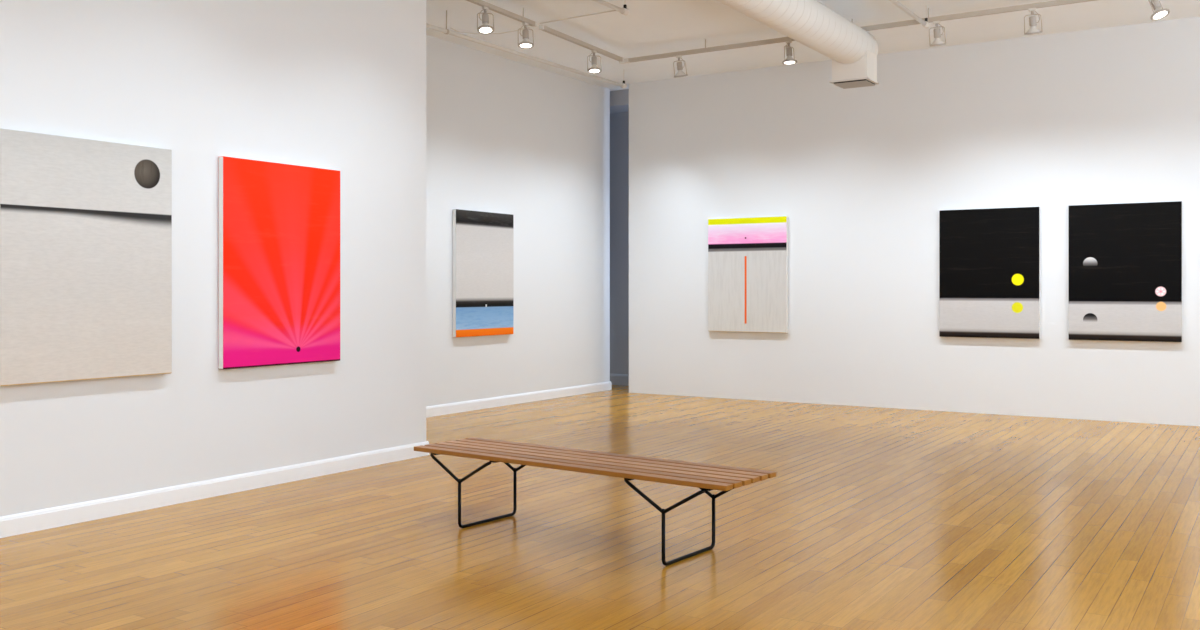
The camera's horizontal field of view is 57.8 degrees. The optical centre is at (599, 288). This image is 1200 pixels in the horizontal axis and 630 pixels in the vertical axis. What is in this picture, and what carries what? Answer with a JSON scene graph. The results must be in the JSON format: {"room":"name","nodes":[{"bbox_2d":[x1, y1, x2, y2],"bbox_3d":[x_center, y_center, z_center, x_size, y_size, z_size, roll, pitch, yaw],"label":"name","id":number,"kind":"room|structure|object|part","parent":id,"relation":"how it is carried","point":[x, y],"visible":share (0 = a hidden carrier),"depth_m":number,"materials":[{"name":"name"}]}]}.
{"room":"museum","nodes":[
{"label":"museum","id":0,"kind":"room"},
{"bbox_2d":[0,0,425,516],"bbox_3d":[-4.417,-0.590,4.423,1.690,3.580,9.170,0,0,32],"label":"wall","id":1,"kind":"structure","parent":0,"point":[339,85],"depth_m":6.34,"materials":[{"name":"white paint"}]},
{"bbox_2d":[0,128,171,385],"bbox_3d":[-2.638,-0.151,5.610,0.052,1.235,0.946,0,0,32],"label":"painting","id":2,"kind":"object","parent":1,"relation":"attached to","point":[86,224],"visible":1,"depth_m":5.54,"materials":[{"name":"white fabric"}]},
{"bbox_2d":[0,441,428,537],"bbox_3d":[-3.691,1.150,3.974,0.016,0.100,9.186,0,0,32],"label":"baseboard","id":3,"kind":"structure","parent":1,"relation":"attached to","point":[37,520],"depth_m":6.14,"materials":[{"name":"white wood"}]},
{"bbox_2d":[218,156,339,368],"bbox_3d":[-1.956,-0.151,6.691,0.052,1.235,0.922,0,0,32],"label":"painting","id":4,"kind":"object","parent":1,"relation":"attached to","point":[279,224],"visible":1,"depth_m":6.61,"materials":[{"name":"red fabric"}]},
{"bbox_2d":[426,35,609,405],"bbox_3d":[-1.285,-0.590,10.842,0.140,3.580,5.030,0,0,32],"label":"wall","id":5,"kind":"structure","parent":0,"point":[531,144],"depth_m":11.45,"materials":[{"name":"white paint"}]},
{"bbox_2d":[453,209,512,336],"bbox_3d":[-1.161,-0.151,10.857,0.052,1.235,0.922,0,0,32],"label":"painting","id":6,"kind":"object","parent":5,"relation":"attached to","point":[482,241],"visible":1,"depth_m":10.79,"materials":[{"name":"white fabric"}]},
{"bbox_2d":[426,381,611,416],"bbox_3d":[-1.210,1.150,10.814,0.016,0.100,5.030,0,0,32],"label":"baseboard","id":7,"kind":"structure","parent":5,"relation":"attached to","point":[450,408],"depth_m":11.29,"materials":[{"name":"white wood"}]},
{"bbox_2d":[0,385,1199,629],"bbox_3d":[0.756,1.250,4.666,14.300,0.100,15.300,0,0,32],"label":"floor","id":8,"kind":"structure","parent":0,"point":[869,518],"depth_m":5.25,"materials":[{"name":"brown wood"}]},
{"bbox_2d":[414,437,775,565],"bbox_3d":[-0.089,1.007,5.225,1.862,0.386,0.440,0,0,37],"label":"slatted bench","id":9,"kind":"object","parent":8,"relation":"on","point":[706,477],"visible":1,"depth_m":5.07,"materials":[{"name":"brown wood"}]},
{"bbox_3d":[-0.089,0.825,5.225,1.862,0.022,0.440,0,0,37],"label":"slatted seat","id":10,"kind":"part","parent":9,"relation":"part of","materials":[{"name":"brown wood"}]},
{"bbox_2d":[610,112,628,373],"bbox_3d":[0.590,-0.590,13.401,4.500,3.580,0.100,0,0,32],"label":"wall","id":11,"kind":"structure","parent":0,"point":[619,122],"depth_m":13.55,"materials":[{"name":"grey paint"}]},
{"bbox_2d":[610,89,628,113],"bbox_3d":[0.435,-2.290,13.156,4.500,0.180,0.480,0,0,32],"label":"trim","id":12,"kind":"structure","parent":11,"relation":"attached to","point":[619,99],"depth_m":13.03,"materials":[{"name":"grey paint"}]},
{"bbox_2d":[610,373,628,385],"bbox_3d":[0.559,1.130,13.352,4.500,0.140,0.016,0,0,32],"label":"baseboard","id":13,"kind":"structure","parent":11,"relation":"attached to","point":[616,379],"depth_m":13.54,"materials":[{"name":"grey paint"}]},
{"bbox_2d":[426,0,1199,90],"bbox_3d":[0.756,-2.430,4.666,14.300,0.100,15.300,0,0,32],"label":"ceiling","id":14,"kind":"structure","parent":0,"point":[650,27],"depth_m":9.88,"materials":[{"name":"white paint"}]},
{"bbox_2d":[466,0,536,26],"bbox_3d":[-0.935,-2.319,8.676,0.040,0.122,1.546,0,0,29],"label":"track","id":15,"kind":"object","parent":14,"relation":"hanging from","point":[481,3],"visible":1,"depth_m":8.92,"materials":[{"name":"white metal"}]},
{"bbox_2d":[477,6,493,33],"bbox_3d":[-0.912,-2.153,8.670,0.138,0.214,0.138,0,0,32],"label":"track spotlight","id":16,"kind":"object","parent":15,"relation":"hanging from","point":[485,28],"visible":1,"depth_m":8.67,"materials":[{"name":"white metal"}]},
{"bbox_2d":[482,13,488,23],"bbox_3d":[-0.917,-2.161,8.690,0.054,0.086,0.068,0,0,-13],"label":"socket","id":17,"kind":"object","parent":16,"relation":"attached to","point":[485,17],"depth_m":8.67,"materials":[{"name":"grey ceramic"}]},
{"bbox_2d":[450,27,529,33],"bbox_3d":[-0.941,-2.218,9.309,0.684,0.076,0.016,0,0,-5],"label":"cable","id":18,"kind":"object","parent":15,"relation":"hanging from","point":[450,27],"visible":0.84,"depth_m":9.30,"materials":[{"name":"white plastic"}]},
{"bbox_2d":[518,22,533,48],"bbox_3d":[-0.628,-2.155,9.205,0.136,0.210,0.136,0,0,32],"label":"track spotlight","id":19,"kind":"object","parent":15,"relation":"hanging from","point":[525,44],"visible":1,"depth_m":9.20,"materials":[{"name":"white metal"}]},
{"bbox_2d":[522,29,528,38],"bbox_3d":[-0.631,-2.160,9.216,0.059,0.082,0.059,0,0,32],"label":"socket","id":20,"kind":"object","parent":19,"relation":"attached to","point":[525,33],"depth_m":9.20,"materials":[{"name":"white metal"}]},
{"bbox_2d":[426,10,626,88],"bbox_3d":[-0.833,-2.276,10.039,0.054,0.207,4.154,0,0,32],"label":"pipe","id":21,"kind":"object","parent":14,"relation":"hanging from","point":[623,85],"visible":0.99,"depth_m":10.12,"materials":[{"name":"white metal"}]},
{"bbox_2d":[539,24,623,61],"bbox_3d":[-0.149,-2.278,10.119,0.040,0.040,1.548,0,0,28],"label":"track","id":22,"kind":"object","parent":14,"relation":"hanging from","point":[542,27],"visible":1,"depth_m":10.02,"materials":[{"name":"white metal"}]},
{"bbox_2d":[587,50,601,73],"bbox_3d":[-0.052,-2.155,10.273,0.136,0.210,0.136,0,0,32],"label":"track spotlight","id":23,"kind":"object","parent":22,"relation":"hanging from","point":[594,69],"visible":1,"depth_m":10.26,"materials":[{"name":"white metal"}]},
{"bbox_2d":[591,56,596,64],"bbox_3d":[-0.054,-2.160,10.285,0.059,0.082,0.059,0,0,32],"label":"socket","id":24,"kind":"object","parent":23,"relation":"attached to","point":[593,59],"depth_m":10.26,"materials":[{"name":"grey ceramic"}]},
{"bbox_2d":[592,0,628,14],"bbox_3d":[-1.382,-2.287,6.188,0.051,0.186,5.994,0,0,32],"label":"pipe","id":25,"kind":"object","parent":14,"relation":"hanging from","point":[624,10],"visible":1,"depth_m":8.55,"materials":[{"name":"white metal"}]},
{"bbox_2d":[540,8,628,23],"bbox_3d":[-0.138,-2.274,9.070,0.988,0.054,0.032,0,0,41],"label":"conduit","id":26,"kind":"object","parent":25,"relation":"attached to","point":[627,8],"visible":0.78,"depth_m":9.11,"materials":[{"name":"white metal"}]},
{"bbox_2d":[716,0,878,88],"bbox_3d":[0.429,-2.014,6.598,0.343,0.493,7.020,0,0,32],"label":"ventilation duct","id":27,"kind":"object","parent":14,"relation":"hanging from","point":[853,51],"visible":1,"depth_m":8.53,"materials":[{"name":"white metal"}]},
{"bbox_2d":[834,79,874,88],"bbox_3d":[2.205,-1.782,9.411,0.286,0.029,0.248,0,0,32],"label":"grille","id":28,"kind":"object","parent":27,"relation":"attached to","point":[842,83],"depth_m":9.35,"materials":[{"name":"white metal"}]},
{"bbox_2d":[619,0,1095,63],"bbox_3d":[3.155,-2.318,8.961,7.048,0.123,0.043,0,0,33],"label":"track","id":29,"kind":"object","parent":14,"relation":"hanging from","point":[1055,2],"visible":0.85,"depth_m":9.35,"materials":[{"name":"white metal"}]},
{"bbox_2d":[673,55,687,77],"bbox_3d":[0.786,-2.152,10.548,0.140,0.215,0.133,0,0,32],"label":"track spotlight","id":30,"kind":"object","parent":29,"relation":"hanging from","point":[680,73],"visible":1,"depth_m":10.51,"materials":[{"name":"white metal"}]},
{"bbox_2d":[677,62,682,69],"bbox_3d":[0.772,-2.161,10.527,0.054,0.087,0.069,0,0,32],"label":"socket","id":31,"kind":"object","parent":30,"relation":"attached to","point":[679,64],"depth_m":10.50,"materials":[{"name":"grey ceramic"}]},
{"bbox_2d":[782,40,796,64],"bbox_3d":[1.727,-2.156,9.886,0.136,0.206,0.136,0,0,32],"label":"track spotlight","id":32,"kind":"object","parent":29,"relation":"hanging from","point":[789,60],"visible":1,"depth_m":9.87,"materials":[{"name":"white metal"}]},
{"bbox_2d":[786,47,791,55],"bbox_3d":[1.723,-2.160,9.891,0.058,0.080,0.055,0,0,32],"label":"socket","id":33,"kind":"object","parent":32,"relation":"attached to","point":[788,49],"depth_m":9.87,"materials":[{"name":"grey ceramic"}]},
{"bbox_2d":[929,21,945,46],"bbox_3d":[2.862,-2.152,9.199,0.140,0.215,0.133,0,0,32],"label":"track spotlight","id":34,"kind":"object","parent":29,"relation":"hanging from","point":[937,42],"visible":1,"depth_m":9.16,"materials":[{"name":"white metal"}]},
{"bbox_2d":[934,28,940,37],"bbox_3d":[2.849,-2.161,9.178,0.054,0.087,0.069,0,0,32],"label":"socket","id":35,"kind":"object","parent":34,"relation":"attached to","point":[937,34],"depth_m":9.16,"materials":[{"name":"grey ceramic"}]},
{"bbox_2d":[1024,8,1042,34],"bbox_3d":[3.505,-2.152,8.782,0.140,0.215,0.133,0,0,32],"label":"track spotlight","id":36,"kind":"object","parent":29,"relation":"hanging from","point":[1032,19],"visible":1,"depth_m":8.74,"materials":[{"name":"white metal"}]},
{"bbox_2d":[1029,16,1036,25],"bbox_3d":[3.491,-2.161,8.760,0.054,0.087,0.069,0,0,32],"label":"socket","id":37,"kind":"object","parent":36,"relation":"attached to","point":[1032,19],"depth_m":8.74,"materials":[{"name":"grey ceramic"}]},
{"bbox_2d":[1148,0,1169,20],"bbox_3d":[4.239,-2.151,8.233,0.145,0.216,0.152,0,0,32],"label":"track spotlight","id":38,"kind":"object","parent":29,"relation":"hanging from","point":[1159,13],"visible":1,"depth_m":8.22,"materials":[{"name":"white metal"}]},
{"bbox_2d":[1150,0,1160,9],"bbox_3d":[4.223,-2.163,8.254,0.054,0.089,0.075,0,0,-27],"label":"socket","id":39,"kind":"object","parent":38,"relation":"attached to","point":[1156,4],"depth_m":8.23,"materials":[{"name":"grey ceramic"}]},
{"bbox_2d":[889,0,929,27],"bbox_3d":[0.700,-2.285,5.880,0.051,0.190,7.694,0,0,32],"label":"pipe","id":40,"kind":"object","parent":14,"relation":"hanging from","point":[925,24],"visible":1,"depth_m":8.75,"materials":[{"name":"white metal"}]},
{"bbox_2d":[629,17,1199,425],"bbox_3d":[5.284,-0.590,9.531,11.630,3.580,0.120,0,0,32],"label":"wall","id":41,"kind":"structure","parent":0,"point":[862,178],"depth_m":10.84,"materials":[{"name":"white paint"}]},
{"bbox_2d":[708,216,787,332],"bbox_3d":[1.596,-0.151,11.755,0.922,1.235,0.052,0,0,32],"label":"painting","id":42,"kind":"object","parent":41,"relation":"attached to","point":[748,257],"visible":1,"depth_m":11.72,"materials":[{"name":"white fabric"}]},
{"bbox_2d":[939,207,1039,338],"bbox_3d":[3.727,-0.151,10.411,0.922,1.235,0.052,0,0,32],"label":"painting","id":43,"kind":"object","parent":41,"relation":"attached to","point":[989,259],"visible":1,"depth_m":10.38,"materials":[{"name":"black fabric"}]},
{"bbox_2d":[1069,201,1181,341],"bbox_3d":[4.721,-0.151,9.784,0.922,1.235,0.052,0,0,32],"label":"painting","id":44,"kind":"object","parent":41,"relation":"attached to","point":[1125,259],"visible":1,"depth_m":9.76,"materials":[{"name":"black paint"}]}
]}

